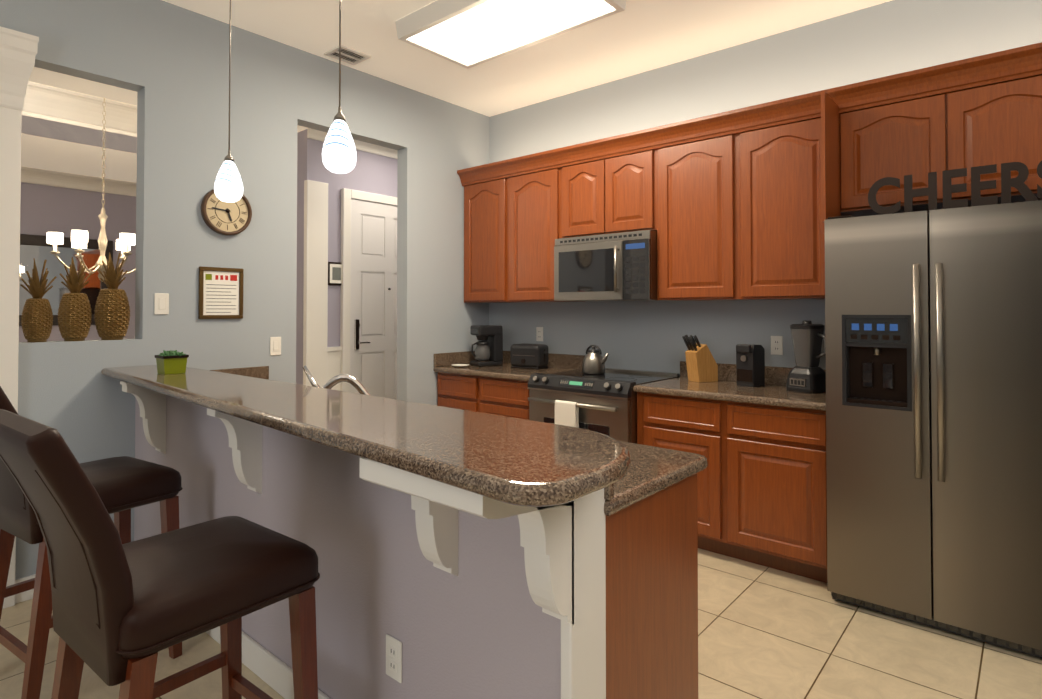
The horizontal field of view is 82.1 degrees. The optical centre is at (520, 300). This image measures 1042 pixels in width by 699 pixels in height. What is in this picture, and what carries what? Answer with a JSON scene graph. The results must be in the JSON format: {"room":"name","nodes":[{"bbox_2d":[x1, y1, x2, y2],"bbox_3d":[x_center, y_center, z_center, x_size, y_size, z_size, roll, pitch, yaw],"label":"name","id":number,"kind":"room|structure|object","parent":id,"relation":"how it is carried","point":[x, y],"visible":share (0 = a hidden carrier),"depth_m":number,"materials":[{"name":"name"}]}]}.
{"room":"kitchen","nodes":[
{"label":"kitchen","id":0,"kind":"room"},
{"bbox_2d":[19,182,135,341],"bbox_3d":[-5.705,-0.096,4.537,0.120,3.070,6.260,-1,-1,41],"label":"wall","id":1,"kind":"structure","parent":0,"point":[44,209],"depth_m":6.00,"materials":[{"name":"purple paint"}]},
{"bbox_2d":[19,234,112,325],"bbox_3d":[-4.596,-0.192,5.716,0.034,0.860,1.190,-1,-1,41],"label":"mirror","id":2,"kind":"object","parent":1,"relation":"attached to","point":[38,248],"visible":0.4,"depth_m":5.81,"materials":[{"name":"black mirror"}]},
{"bbox_2d":[21,166,135,196],"bbox_3d":[-5.559,-1.196,4.556,0.100,0.130,6.050,-1,-1,41],"label":"crown molding","id":3,"kind":"structure","parent":1,"relation":"attached to","point":[28,175],"depth_m":5.92,"materials":[{"name":"white wood"}]},
{"bbox_2d":[21,67,307,182],"bbox_3d":[-4.479,-1.467,3.223,3.480,0.369,5.580,-1,-1,41],"label":"ceiling soffit","id":4,"kind":"structure","parent":0,"point":[50,143],"depth_m":4.89,"materials":[{"name":"white paint"}]},
{"bbox_2d":[71,98,107,281],"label":"dining chandelier","id":5,"kind":"object","parent":4,"relation":"hanging from","point":[79,240],"depth_m":4.28,"materials":[{"name":"beige metal"}]},
{"bbox_2d":[0,0,488,578],"bbox_3d":[-2.260,-0.120,3.027,0.120,3.070,8.200,-1,-1,41],"label":"wall","id":6,"kind":"structure","parent":0,"point":[170,66],"depth_m":3.53,"materials":[{"name":"grey paint"}]},
{"bbox_2d":[0,26,38,608],"bbox_3d":[-2.477,0.083,2.611,0.085,2.650,0.551,-1,-1,41],"label":"column","id":7,"kind":"structure","parent":6,"relation":"attached to","point":[18,51],"depth_m":2.76,"materials":[{"name":"white paint"}]},
{"bbox_2d":[15,574,35,603],"bbox_3d":[-3.428,1.336,1.528,0.020,0.110,4.279,-1,-1,41],"label":"baseboard","id":8,"kind":"structure","parent":6,"relation":"attached to","point":[27,595],"depth_m":2.81,"materials":[{"name":"white wood"}]},
{"bbox_2d":[20,258,56,341],"bbox_3d":[-2.350,-0.001,2.917,0.128,0.405,0.139,-1,-1,41],"label":"pineapple","id":9,"kind":"object","parent":6,"relation":"on","point":[37,319],"visible":1,"depth_m":2.88,"materials":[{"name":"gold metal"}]},
{"bbox_2d":[57,257,91,340],"bbox_3d":[-2.257,-0.009,3.029,0.142,0.426,0.142,-1,-1,41],"label":"pineapple","id":10,"kind":"object","parent":6,"relation":"on","point":[74,313],"visible":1,"depth_m":2.99,"materials":[{"name":"brown wicker"}]},
{"bbox_2d":[94,252,129,339],"bbox_3d":[-2.145,-0.024,3.145,0.160,0.460,0.160,-1,-1,41],"label":"pineapple","id":11,"kind":"object","parent":6,"relation":"on","point":[112,313],"visible":1,"depth_m":3.10,"materials":[{"name":"brown wicker"}]},
{"bbox_2d":[154,293,168,314],"bbox_3d":[-1.964,0.019,3.272,0.008,0.116,0.072,-1,-1,41],"label":"switch plate","id":12,"kind":"object","parent":6,"relation":"attached to","point":[161,303],"visible":1,"depth_m":3.27,"materials":[{"name":"white plastic"}]},
{"bbox_2d":[198,266,243,318],"bbox_3d":[-1.756,-0.043,3.509,0.018,0.300,0.250,-1,-1,41],"label":"sign frame","id":13,"kind":"object","parent":6,"relation":"attached to","point":[220,293],"visible":1,"depth_m":3.51,"materials":[{"name":"white paper"}]},
{"bbox_2d":[201,189,251,234],"bbox_3d":[-1.733,-0.527,3.530,0.036,0.284,0.284,-1,-1,41],"label":"wall clock","id":14,"kind":"object","parent":6,"relation":"attached to","point":[222,217],"visible":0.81,"depth_m":3.52,"materials":[{"name":"brown"}]},
{"bbox_2d":[270,337,280,355],"bbox_3d":[-1.542,0.286,3.762,0.008,0.116,0.072,-1,-1,41],"label":"switch plate","id":15,"kind":"object","parent":6,"relation":"attached to","point":[275,345],"visible":1,"depth_m":3.76,"materials":[{"name":"white plastic"}]},
{"bbox_2d":[296,129,397,384],"bbox_3d":[-1.679,-0.063,6.569,3.600,3.070,2.060,-1,-1,41],"label":"wall","id":16,"kind":"structure","parent":0,"point":[373,173],"depth_m":5.65,"materials":[{"name":"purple paint"}]},
{"bbox_2d":[328,262,341,285],"bbox_3d":[-1.752,-0.253,5.667,0.024,0.220,0.180,-1,-1,41],"label":"framed picture","id":17,"kind":"object","parent":16,"relation":"attached to","point":[334,273],"visible":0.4,"depth_m":5.65,"materials":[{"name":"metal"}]},
{"bbox_2d":[303,180,396,398],"bbox_3d":[-1.464,0.187,5.959,0.115,2.550,1.460,-1,-1,41],"label":"door","id":18,"kind":"structure","parent":16,"relation":"attached to","point":[364,353],"depth_m":5.80,"materials":[{"name":"white wood"}]},
{"bbox_2d":[307,128,397,158],"bbox_3d":[-1.285,-1.540,6.177,0.100,0.130,1.940,-1,-1,41],"label":"crown molding","id":19,"kind":"structure","parent":16,"relation":"attached to","point":[314,134],"depth_m":5.93,"materials":[{"name":"white wood"}]},
{"bbox_2d":[134,395,560,698],"bbox_3d":[-0.936,0.888,2.301,2.815,1.030,0.120,-1,-1,41],"label":"wall","id":20,"kind":"structure","parent":0,"point":[481,625],"depth_m":1.81,"materials":[{"name":"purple paint"}]},
{"bbox_2d":[206,626,330,698],"bbox_3d":[-0.970,1.347,2.230,2.785,0.110,0.018,-1,-1,41],"label":"baseboard","id":21,"kind":"structure","parent":20,"relation":"attached to","point":[274,672],"depth_m":2.19,"materials":[{"name":"white wood"}]},
{"bbox_2d":[120,381,605,698],"bbox_3d":[-0.877,0.884,2.067,2.496,1.030,0.422,-1,-1,41],"label":"trim","id":22,"kind":"structure","parent":20,"relation":"attached to","point":[564,545],"depth_m":1.35,"materials":[{"name":"white wood"}]},
{"bbox_2d":[101,365,630,506],"bbox_3d":[-0.950,0.349,2.134,3.018,0.040,0.494,-1,-1,41],"label":"bar","id":23,"kind":"object","parent":20,"relation":"on","point":[517,461],"visible":0.98,"depth_m":1.42,"materials":[{"name":"brown stone"}]},
{"bbox_2d":[155,350,188,374],"bbox_3d":[-1.630,0.285,2.787,0.123,0.107,0.114,-1,-1,41],"label":"succulent plant","id":24,"kind":"object","parent":23,"relation":"on","point":[171,362],"visible":1,"depth_m":2.76,"materials":[{"name":"green plant"}]},
{"bbox_2d":[386,634,401,682],"bbox_3d":[-0.368,1.034,1.728,0.072,0.116,0.008,-1,-1,41],"label":"electrical outlet plate","id":25,"kind":"object","parent":20,"relation":"attached to","point":[393,658],"visible":1,"depth_m":1.72,"materials":[{"name":"white plastic"}]},
{"bbox_2d":[30,0,891,116],"bbox_3d":[-1.353,-1.698,2.251,10.300,0.060,8.600,-1,-1,41],"label":"ceiling","id":26,"kind":"structure","parent":0,"point":[635,37],"depth_m":3.76,"materials":[{"name":"white paint"}]},
{"bbox_2d":[22,81,136,132],"bbox_3d":[-3.921,-1.536,4.246,0.120,0.200,2.500,-1,-1,41],"label":"crown molding","id":27,"kind":"structure","parent":26,"relation":"attached to","point":[46,100],"depth_m":4.75,"materials":[{"name":"white wood"}]},
{"bbox_2d":[214,0,243,202],"bbox_3d":[-1.175,-1.031,2.418,0.110,1.268,0.110,-1,-1,41],"label":"pendant light","id":28,"kind":"object","parent":26,"relation":"hanging from","point":[228,186],"visible":1,"depth_m":2.38,"materials":[{"name":"white glass"}]},
{"bbox_2d":[322,0,356,173],"bbox_3d":[-0.575,-1.039,1.904,0.110,1.268,0.110,-1,-1,41],"label":"pendant light","id":29,"kind":"object","parent":26,"relation":"hanging from","point":[339,154],"visible":1,"depth_m":1.86,"materials":[{"name":"white glass"}]},
{"bbox_2d":[324,45,370,65],"bbox_3d":[-1.156,-1.633,3.990,0.200,0.013,0.230,-1,-1,41],"label":"ceiling vent","id":30,"kind":"object","parent":26,"relation":"in","point":[351,56],"visible":0.88,"depth_m":3.98,"materials":[{"name":"white metal"}]},
{"bbox_2d":[395,0,626,68],"bbox_3d":[-0.086,-1.597,3.363,1.220,0.104,0.600,-1,-1,41],"label":"ceiling light fixture","id":31,"kind":"object","parent":26,"relation":"attached to","point":[467,34],"visible":1,"depth_m":3.39,"materials":[{"name":"white plastic"}]},
{"bbox_2d":[0,548,1041,698],"bbox_3d":[-1.353,1.431,2.201,10.300,0.060,8.600,-1,-1,41],"label":"floor","id":32,"kind":"structure","parent":0,"point":[764,632],"depth_m":2.37,"materials":[{"name":"tile"}]},
{"bbox_2d":[0,386,182,698],"bbox_3d":[-1.696,0.833,2.240,0.478,1.136,0.630,-1,-1,33],"label":"bar stool","id":33,"kind":"object","parent":32,"relation":"on","point":[123,485],"visible":0.56,"depth_m":2.16,"materials":[{"name":"black leather"}]},
{"bbox_2d":[0,409,319,698],"bbox_3d":[-0.897,0.821,1.491,0.478,1.136,0.630,-1,-1,38],"label":"bar stool","id":34,"kind":"object","parent":32,"relation":"on","point":[124,614],"visible":1,"depth_m":1.36,"materials":[{"name":"black leather"}]},
{"bbox_2d":[437,372,476,411],"bbox_3d":[-0.301,1.007,4.846,0.468,0.872,0.620,-1,-1,41],"label":"base cabinet","id":35,"kind":"object","parent":32,"relation":"on","point":[457,391],"depth_m":4.61,"materials":[{"name":"brown wood"}]},
{"bbox_2d":[477,376,530,419],"bbox_3d":[0.085,1.001,4.516,0.548,0.872,0.620,-1,-1,41],"label":"base cabinet","id":36,"kind":"object","parent":32,"relation":"on","point":[496,396],"depth_m":4.30,"materials":[{"name":"brown wood"}]},
{"bbox_2d":[528,368,679,443],"bbox_3d":[0.540,0.963,4.026,0.770,0.934,0.753,-1,-1,41],"label":"range","id":37,"kind":"object","parent":32,"relation":"on","point":[605,403],"visible":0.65,"depth_m":3.76,"materials":[{"name":"silver metal"}]},
{"bbox_2d":[582,345,608,374],"bbox_3d":[0.528,0.412,4.201,0.203,0.203,0.160,-1,-1,41],"label":"kettle","id":38,"kind":"object","parent":37,"relation":"on","point":[594,360],"visible":1,"depth_m":4.16,"materials":[{"name":"silver metal"}]},
{"bbox_2d":[606,474,697,698],"bbox_3d":[0.187,0.957,1.803,0.488,0.872,0.578,-1,-1,41],"label":"base cabinet","id":39,"kind":"object","parent":32,"relation":"on","point":[651,596],"visible":0.04,"depth_m":1.61,"materials":[{"name":"brown wood"}]},
{"bbox_2d":[210,366,707,515],"bbox_3d":[-0.683,0.455,2.566,2.860,0.154,0.598,-1,-1,41],"label":"countertop","id":40,"kind":"structure","parent":39,"relation":"on","point":[652,470],"depth_m":1.70,"materials":[{"name":"brown stone"}]},
{"bbox_2d":[303,366,369,394],"bbox_3d":[-0.746,0.380,2.461,0.270,0.220,0.189,-1,-1,41],"label":"sink faucet","id":41,"kind":"object","parent":40,"relation":"on","point":[348,378],"visible":0.44,"depth_m":2.43,"materials":[{"name":"silver metal"}]},
{"bbox_2d":[637,392,724,554],"bbox_3d":[1.093,0.987,3.654,0.540,0.872,0.620,-1,-1,41],"label":"base cabinet","id":42,"kind":"object","parent":32,"relation":"on","point":[686,424],"depth_m":3.34,"materials":[{"name":"brown wood"}]},
{"bbox_2d":[725,401,826,582],"bbox_3d":[1.500,0.982,3.306,0.532,0.872,0.620,-1,-1,41],"label":"base cabinet","id":43,"kind":"object","parent":32,"relation":"on","point":[762,488],"depth_m":3.07,"materials":[{"name":"brown wood"}]},
{"bbox_2d":[433,351,825,410],"bbox_3d":[0.605,0.484,4.064,2.872,0.145,0.643,-1,-1,41],"label":"countertop","id":44,"kind":"structure","parent":43,"relation":"on","point":[773,391],"depth_m":3.65,"materials":[{"name":"brown stone"}]},
{"bbox_2d":[452,364,468,366],"bbox_3d":[-0.481,0.519,4.760,0.144,0.016,0.144,-1,-1,41],"label":"dish","id":45,"kind":"object","parent":44,"relation":"on","point":[460,365],"visible":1,"depth_m":4.72,"materials":[{"name":"white ceramic"}]},
{"bbox_2d":[470,325,502,366],"bbox_3d":[-0.295,0.366,4.876,0.248,0.325,0.176,1,-1,-31],"label":"coffee maker","id":46,"kind":"object","parent":44,"relation":"on","point":[488,349],"visible":1,"depth_m":4.83,"materials":[{"name":"black plastic"}]},
{"bbox_2d":[510,343,547,369],"bbox_3d":[0.070,0.432,4.654,0.287,0.186,0.179,-1,-1,33],"label":"toaster","id":47,"kind":"object","parent":44,"relation":"on","point":[527,356],"visible":1,"depth_m":4.59,"materials":[{"name":"black plastic"}]},
{"bbox_2d":[682,335,717,382],"bbox_3d":[1.124,0.363,3.784,0.217,0.297,0.100,0,-1,-24],"label":"knife block","id":48,"kind":"object","parent":44,"relation":"on","point":[702,365],"visible":1,"depth_m":3.75,"materials":[{"name":"brown wood"}]},
{"bbox_2d":[736,344,764,386],"bbox_3d":[1.361,0.385,3.566,0.145,0.245,0.110,1,-1,-37],"label":"can opener","id":49,"kind":"object","parent":44,"relation":"on","point":[750,365],"visible":1,"depth_m":3.53,"materials":[{"name":"black plastic"}]},
{"bbox_2d":[786,320,825,392],"bbox_3d":[1.602,0.308,3.338,0.216,0.392,0.207,-1,-1,41],"label":"blender","id":50,"kind":"object","parent":44,"relation":"on","point":[807,374],"visible":0.96,"depth_m":3.29,"materials":[{"name":"black plastic"}]},
{"bbox_2d":[824,200,1041,657],"bbox_3d":[1.987,0.509,2.753,0.910,1.802,0.782,-1,-1,41],"label":"fridge","id":51,"kind":"object","parent":32,"relation":"on","point":[933,332],"visible":1,"depth_m":2.51,"materials":[{"name":"grey metal"}]},
{"bbox_2d":[868,161,1041,214],"bbox_3d":[1.927,-0.494,2.638,0.700,0.175,0.008,-1,-1,41],"label":"sign","id":52,"kind":"object","parent":51,"relation":"on","point":[1008,182],"visible":0.94,"depth_m":2.63,"materials":[{"name":"black metal"}]},
{"bbox_2d":[489,0,1041,376],"bbox_3d":[2.117,-0.116,3.285,6.200,3.070,0.120,-1,-1,41],"label":"wall","id":53,"kind":"structure","parent":0,"point":[892,37],"depth_m":3.90,"materials":[{"name":"grey paint"}]},
{"bbox_2d":[536,327,542,340],"bbox_3d":[0.152,0.275,4.874,0.072,0.116,0.008,-1,-1,41],"label":"electrical outlet plate","id":54,"kind":"object","parent":53,"relation":"attached to","point":[539,333],"visible":1,"depth_m":4.87,"materials":[{"name":"white plastic"}]},
{"bbox_2d":[457,42,1041,302],"bbox_3d":[1.200,0.161,3.576,4.418,2.525,0.618,-1,-1,41],"label":"upper cabinet","id":55,"kind":"object","parent":53,"relation":"attached to","point":[744,203],"visible":1,"depth_m":3.43,"materials":[{"name":"brown wood"}]},
{"bbox_2d":[554,230,669,300],"bbox_3d":[0.641,-0.221,4.173,0.760,0.444,0.442,-1,-1,41],"label":"microwave","id":56,"kind":"object","parent":55,"relation":"attached to","point":[622,266],"visible":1,"depth_m":3.99,"materials":[{"name":"silver metal"}]},
{"bbox_2d":[771,336,782,354],"bbox_3d":[1.566,0.275,3.665,0.072,0.116,0.008,-1,-1,41],"label":"electrical outlet plate","id":57,"kind":"object","parent":53,"relation":"attached to","point":[776,345],"visible":1,"depth_m":3.66,"materials":[{"name":"white plastic"}]}
]}

